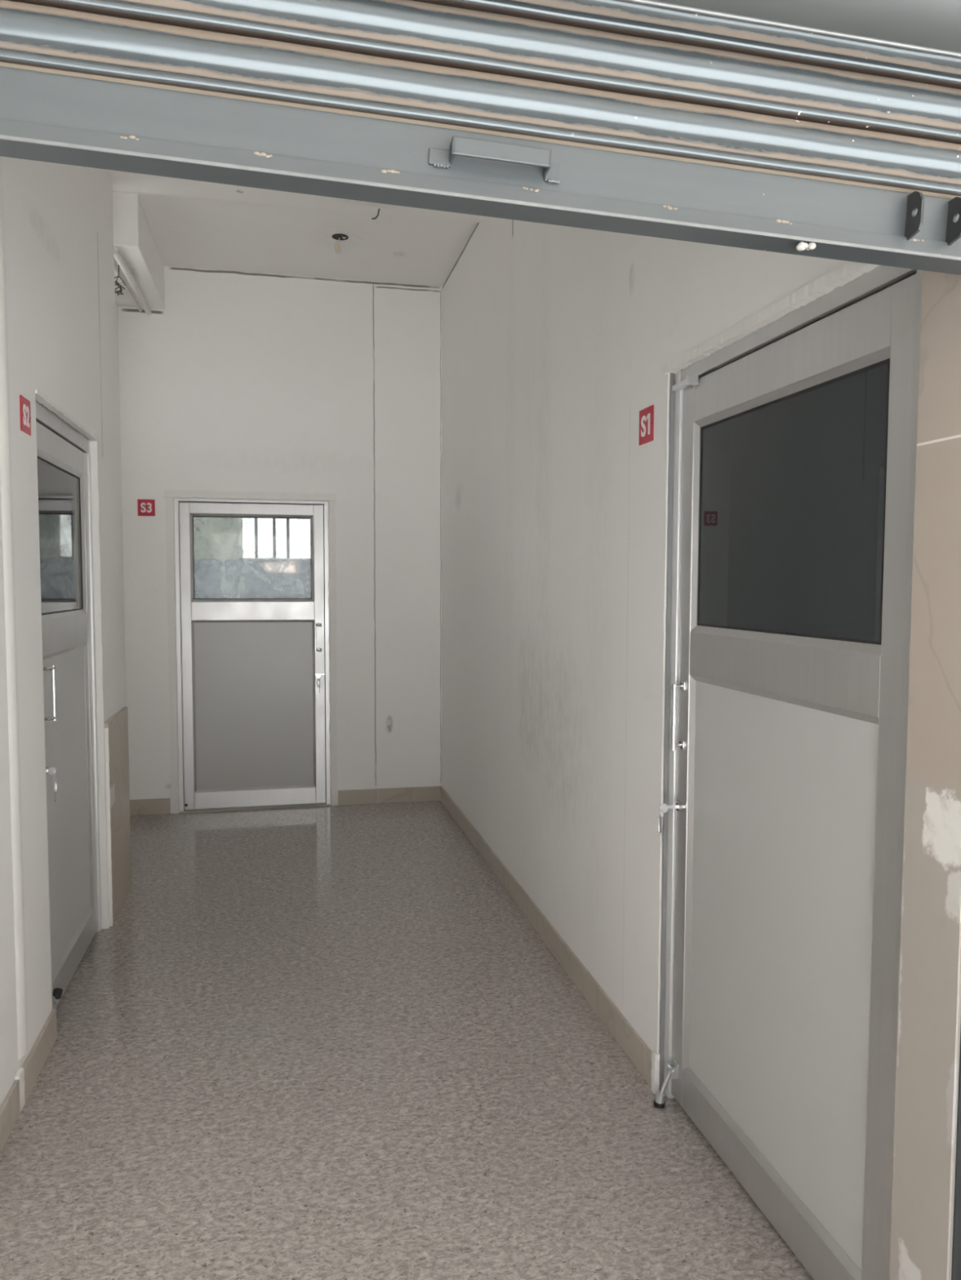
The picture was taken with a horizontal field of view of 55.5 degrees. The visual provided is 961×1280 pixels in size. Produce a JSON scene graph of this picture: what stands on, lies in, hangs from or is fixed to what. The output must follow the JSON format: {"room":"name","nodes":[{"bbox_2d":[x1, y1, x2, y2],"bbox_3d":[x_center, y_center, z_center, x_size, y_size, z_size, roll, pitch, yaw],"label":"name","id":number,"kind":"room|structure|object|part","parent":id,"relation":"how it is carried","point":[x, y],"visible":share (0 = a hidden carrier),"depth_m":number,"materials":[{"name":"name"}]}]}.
{"room":"corridor","nodes":[
{"label":"corridor","id":0,"kind":"room"},
{"bbox_2d":[0,156,126,1106],"bbox_3d":[-1.648,-0.438,3.301,0.362,3.346,4.636,-1,4,-12],"label":"wall","id":1,"kind":"structure","parent":0,"point":[62,322],"depth_m":2.80,"materials":[{"name":"white paint"}]},
{"bbox_2d":[0,155,27,1059],"bbox_3d":[-1.275,-0.391,2.462,0.015,3.100,0.085,-1,4,-12],"label":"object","id":2,"kind":"structure","parent":1,"relation":"attached to","point":[5,443],"depth_m":2.47,"materials":[{"name":"white paint"}]},
{"bbox_2d":[14,1067,24,1112],"bbox_3d":[-1.266,1.238,2.509,0.015,0.104,0.049,-1,4,-12],"label":"trim","id":3,"kind":"structure","parent":1,"relation":"attached to","point":[20,1075],"depth_m":2.51,"materials":[{"name":"white paint"}]},
{"bbox_2d":[19,395,31,435],"bbox_3d":[-1.320,-0.651,2.651,0.005,0.100,0.100,-1,4,-12],"label":"door sign","id":4,"kind":"object","parent":1,"relation":"attached to","point":[24,404],"visible":1,"depth_m":2.64,"materials":[{"name":"red plastic"}]},
{"bbox_2d":[0,1008,57,1154],"bbox_3d":[-1.162,1.271,2.040,0.012,0.097,1.756,-1,4,-12],"label":"baseboard","id":5,"kind":"structure","parent":1,"relation":"attached to","point":[10,1108],"depth_m":2.58,"materials":[{"name":"beige plastic"}]},
{"bbox_2d":[35,389,109,1008],"bbox_3d":[-1.500,0.220,3.291,0.119,2.035,0.958,-1,4,-12],"label":"door","id":6,"kind":"structure","parent":1,"relation":"in","point":[63,443],"depth_m":3.38,"materials":[{"name":"metal"}]},
{"bbox_3d":[-1.377,0.170,2.901,0.059,0.184,0.029,-3,5,-42],"label":"handle","id":7,"kind":"part","parent":6,"relation":"part of","materials":[{"name":"silver metal"}]},
{"bbox_3d":[-1.497,-0.356,3.247,0.002,0.512,0.708,-1,4,-12],"label":"glass pane","id":8,"kind":"part","parent":6,"relation":"part of","materials":[{"name":"clear glass"}]},
{"bbox_3d":[-1.501,-0.672,3.226,0.042,0.087,0.742,-1,4,-12],"label":"rail","id":9,"kind":"part","parent":6,"relation":"part of","materials":[{"name":"metal"}]},
{"bbox_3d":[-1.503,-0.025,3.267,0.042,0.117,0.742,-1,4,-12],"label":"rail","id":10,"kind":"part","parent":6,"relation":"part of","materials":[{"name":"metal"}]},
{"bbox_3d":[-1.501,0.574,3.306,0.009,1.067,0.722,-1,4,-12],"label":"panel","id":11,"kind":"part","parent":6,"relation":"part of","materials":[{"name":"grey metal"}]},
{"bbox_3d":[-1.507,1.167,3.343,0.042,0.106,0.742,-1,4,-12],"label":"rail","id":12,"kind":"part","parent":6,"relation":"part of","materials":[{"name":"metal"}]},
{"bbox_2d":[104,728,112,926],"bbox_3d":[-1.553,0.785,3.815,0.017,0.840,0.006,-1,4,-12],"label":"trim","id":13,"kind":"structure","parent":1,"relation":"attached to","point":[106,730],"depth_m":3.81,"materials":[{"name":"white paint"}]},
{"bbox_2d":[104,706,131,924],"bbox_3d":[-1.607,0.758,4.058,0.016,0.862,0.495,-1,4,-12],"label":"wall panel","id":14,"kind":"object","parent":1,"relation":"attached to","point":[117,725],"depth_m":4.04,"materials":[{"name":"beige tile"}]},
{"bbox_2d":[193,516,310,573],"bbox_3d":[-1.613,-0.521,7.340,4.000,3.000,3.134,-1,4,-12],"label":"wall","id":15,"kind":"structure","parent":0,"point":[214,538],"depth_m":8.63,"materials":[{"name":"paint"}]},
{"bbox_2d":[194,559,311,598],"bbox_3d":[-1.927,0.060,8.805,3.800,1.652,0.015,-1,4,-12],"label":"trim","id":16,"kind":"structure","parent":15,"relation":"attached to","point":[226,585],"depth_m":8.69,"materials":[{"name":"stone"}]},
{"bbox_2d":[238,517,310,559],"bbox_3d":[-1.888,-1.120,8.790,0.845,0.690,0.085,-1,4,-12],"label":"window","id":17,"kind":"structure","parent":15,"relation":"in","point":[240,519],"depth_m":8.77,"materials":[{"name":"white metal"}]},
{"bbox_2d":[117,266,441,813],"bbox_3d":[-1.230,-0.598,5.837,2.267,3.346,0.150,-1,4,-12],"label":"wall","id":18,"kind":"structure","parent":0,"point":[243,381],"depth_m":5.75,"materials":[{"name":"white paint"}]},
{"bbox_2d":[137,499,155,515],"bbox_3d":[-2.037,-0.807,5.567,0.100,0.100,0.005,-1,4,-12],"label":"door sign","id":19,"kind":"object","parent":18,"relation":"attached to","point":[145,507],"visible":1,"depth_m":5.57,"materials":[{"name":"red plastic"}]},
{"bbox_2d":[163,489,337,813],"bbox_3d":[-1.435,0.074,5.787,1.042,2.009,0.119,-1,4,-12],"label":"door","id":20,"kind":"structure","parent":18,"relation":"in","point":[255,694],"depth_m":5.79,"materials":[{"name":"metal"}]},
{"bbox_3d":[-1.431,-0.821,5.736,0.753,0.067,0.042,-1,4,-12],"label":"rail","id":21,"kind":"part","parent":20,"relation":"part of","materials":[{"name":"metal"}]},
{"bbox_3d":[-1.433,-0.184,5.776,0.753,0.117,0.042,-1,4,-12],"label":"rail","id":22,"kind":"part","parent":20,"relation":"part of","materials":[{"name":"metal"}]},
{"bbox_3d":[-1.431,-0.515,5.750,0.719,0.512,0.002,-1,4,-12],"label":"glass pane","id":23,"kind":"part","parent":20,"relation":"part of","materials":[{"name":"clear glass"}]},
{"bbox_3d":[-1.434,0.415,5.811,0.733,1.067,0.009,-1,4,-12],"label":"panel","id":24,"kind":"part","parent":20,"relation":"part of","materials":[{"name":"grey metal"}]},
{"bbox_3d":[-1.437,1.008,5.852,0.753,0.106,0.042,-1,4,-12],"label":"rail","id":25,"kind":"part","parent":20,"relation":"part of","materials":[{"name":"metal"}]},
{"bbox_3d":[-1.035,-0.015,5.831,0.029,0.184,0.059,1,4,17],"label":"handle","id":26,"kind":"part","parent":20,"relation":"part of","materials":[{"name":"silver metal"}]},
{"bbox_2d":[129,786,439,815],"bbox_3d":[-1.223,1.028,5.860,1.955,0.097,0.012,-1,4,-12],"label":"baseboard","id":27,"kind":"structure","parent":18,"relation":"attached to","point":[390,795],"depth_m":5.96,"materials":[{"name":"beige tile"}]},
{"bbox_2d":[112,186,476,286],"bbox_3d":[-0.747,-2.202,3.536,2.300,0.150,4.650,-1,4,-12],"label":"ceiling","id":28,"kind":"structure","parent":0,"point":[188,232],"depth_m":5.09,"materials":[{"name":"white paint"}]},
{"bbox_2d":[112,191,164,309],"bbox_3d":[-1.925,-2.092,4.970,0.270,0.258,1.056,-1,4,-12],"label":"beam","id":29,"kind":"structure","parent":28,"relation":"attached to","point":[133,237],"depth_m":4.73,"materials":[{"name":"white paint"}]},
{"bbox_2d":[114,264,125,295],"bbox_3d":[-1.882,-1.871,4.752,0.058,0.157,0.103,-1,4,-12],"label":"cable tangle","id":30,"kind":"object","parent":29,"relation":"hanging from","point":[117,284],"visible":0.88,"depth_m":4.75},
{"bbox_2d":[114,266,142,311],"bbox_3d":[-1.949,-1.949,4.977,0.019,0.018,1.052,0,4,-10],"label":"conduit pipe","id":31,"kind":"object","parent":29,"relation":"attached to","point":[116,272],"visible":0.55,"depth_m":5.12,"materials":[{"name":"white plastic"}]},
{"bbox_2d":[114,247,151,315],"bbox_3d":[-1.895,-1.942,4.989,0.037,0.032,1.051,-1,4,-11],"label":"conduit pipe","id":32,"kind":"object","parent":29,"relation":"attached to","point":[117,256],"visible":0.89,"depth_m":4.89,"materials":[{"name":"white plastic"}]},
{"bbox_2d":[106,168,492,223],"bbox_3d":[-0.680,-2.084,3.748,1.755,0.112,1.260,-1,4,-12],"label":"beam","id":33,"kind":"structure","parent":28,"relation":"attached to","point":[121,180],"depth_m":4.23,"materials":[{"name":"white paint"}]},
{"bbox_2d":[371,208,379,219],"bbox_3d":[-0.500,-2.046,4.378,0.042,0.064,0.012,-1,4,-12],"label":"loose wire","id":34,"kind":"object","parent":33,"relation":"hanging from","point":[377,215],"visible":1,"depth_m":4.38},
{"bbox_2d":[332,233,348,253],"bbox_3d":[-0.773,-2.179,5.035,0.090,0.093,0.090,-1,4,-12],"label":"holder","id":35,"kind":"object","parent":28,"relation":"hanging from","point":[338,237],"visible":1,"depth_m":5.02,"materials":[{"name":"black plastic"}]},
{"bbox_2d":[333,244,340,253],"bbox_3d":[-0.788,-2.156,5.033,0.035,0.047,0.032,-1,4,-12],"label":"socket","id":36,"kind":"object","parent":35,"relation":"attached to","point":[337,249],"depth_m":5.02,"materials":[{"name":"beige plastic"}]},
{"bbox_2d":[0,800,813,1279],"bbox_3d":[-0.660,1.271,3.778,3.500,0.120,5.110,-1,4,-12],"label":"floor","id":37,"kind":"structure","parent":0,"point":[331,1042],"depth_m":2.57,"materials":[{"name":"stone"}]},
{"bbox_2d":[179,803,329,813],"bbox_3d":[-1.433,1.074,5.838,0.931,0.007,0.070,-1,4,-12],"label":"threshold","id":38,"kind":"object","parent":37,"relation":"on","point":[311,805],"visible":1,"depth_m":5.83,"materials":[{"name":"grey metal"}]},
{"bbox_2d":[441,217,960,1279],"bbox_3d":[0.325,-0.457,3.692,0.150,3.346,4.716,-1,4,-12],"label":"wall","id":39,"kind":"structure","parent":0,"point":[556,339],"depth_m":3.34,"materials":[{"name":"white paint"}]},
{"bbox_2d":[440,786,651,1085],"bbox_3d":[0.114,1.128,4.355,0.012,0.097,3.531,-1,4,-12],"label":"baseboard","id":40,"kind":"structure","parent":39,"relation":"attached to","point":[637,1051],"depth_m":3.40,"materials":[{"name":"beige plastic"}]},
{"bbox_2d":[638,404,653,445],"bbox_3d":[0.476,-0.618,2.629,0.006,0.100,0.100,-1,4,-12],"label":"door sign","id":41,"kind":"object","parent":39,"relation":"attached to","point":[646,415],"visible":1,"depth_m":2.62,"materials":[{"name":"red plastic"}]},
{"bbox_2d":[650,261,922,1279],"bbox_3d":[0.639,0.299,2.065,0.142,2.046,1.034,-1,4,-12],"label":"door","id":42,"kind":"structure","parent":39,"relation":"in","point":[791,430],"depth_m":1.95,"materials":[{"name":"metal"}]},
{"bbox_3d":[0.527,0.204,2.454,0.059,0.184,0.029,-3,5,-42],"label":"handle","id":43,"kind":"part","parent":42,"relation":"part of","materials":[{"name":"silver metal"}]},
{"bbox_3d":[0.656,1.251,2.119,0.042,0.106,0.788,-1,4,-12],"label":"rail","id":44,"kind":"part","parent":42,"relation":"part of","materials":[{"name":"metal"}]},
{"bbox_3d":[0.654,0.658,2.081,0.009,1.067,0.768,-1,4,-12],"label":"panel","id":45,"kind":"part","parent":42,"relation":"part of","materials":[{"name":"grey metal"}]},
{"bbox_3d":[0.659,0.059,2.043,0.042,0.117,0.788,-1,4,-12],"label":"rail","id":46,"kind":"part","parent":42,"relation":"part of","materials":[{"name":"metal"}]},
{"bbox_3d":[0.661,-0.598,2.002,0.042,0.107,0.788,-1,4,-12],"label":"rail","id":47,"kind":"part","parent":42,"relation":"part of","materials":[{"name":"metal"}]},
{"bbox_3d":[0.655,-0.272,2.021,0.002,0.512,0.754,-1,4,-12],"label":"glass pane","id":48,"kind":"part","parent":42,"relation":"part of","materials":[{"name":"black glass"}]},
{"bbox_2d":[888,270,960,1279],"bbox_3d":[0.738,-0.140,1.456,0.006,3.000,0.138,-1,4,-12],"label":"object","id":49,"kind":"structure","parent":39,"relation":"attached to","point":[930,973],"depth_m":1.48,"materials":[{"name":"beige stone"}]},
{"bbox_2d":[951,1031,960,1279],"bbox_3d":[0.813,0.305,1.383,0.102,2.120,0.085,-1,4,-12],"label":"channel","id":50,"kind":"object","parent":39,"relation":"attached to","point":[956,1251],"visible":1,"depth_m":1.45,"materials":[{"name":"black metal"}]},
{"bbox_3d":[-0.280,-0.731,1.241,8.400,4.200,0.230,-1,4,-12],"label":"wall","id":51,"kind":"structure","parent":0,"visible":0},
{"bbox_2d":[0,0,960,275],"bbox_3d":[-0.078,-0.911,1.090,2.417,0.775,0.199,0,4,-10],"label":"rolling shutter","id":52,"kind":"object","parent":51,"relation":"attached to","point":[827,129],"visible":1,"depth_m":1.18,"materials":[{"name":"silver metal"}]},
{"bbox_3d":[-0.128,-0.620,1.159,1.860,0.090,0.006,2,3,-10],"label":"plate","id":53,"kind":"part","parent":52,"relation":"part of","materials":[{"name":"grey metal"}]},
{"bbox_3d":[0.021,-0.615,1.167,0.172,0.028,0.030,2,3,-10],"label":"handle","id":54,"kind":"part","parent":52,"relation":"part of","materials":[{"name":"grey metal"}]},
{"bbox_2d":[618,0,960,57],"bbox_3d":[-0.073,-1.011,1.072,2.418,0.522,0.287,-1,4,-12],"label":"ceiling","id":55,"kind":"structure","parent":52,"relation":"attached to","point":[648,28],"depth_m":1.19,"materials":[{"name":"white paint"}]}
]}

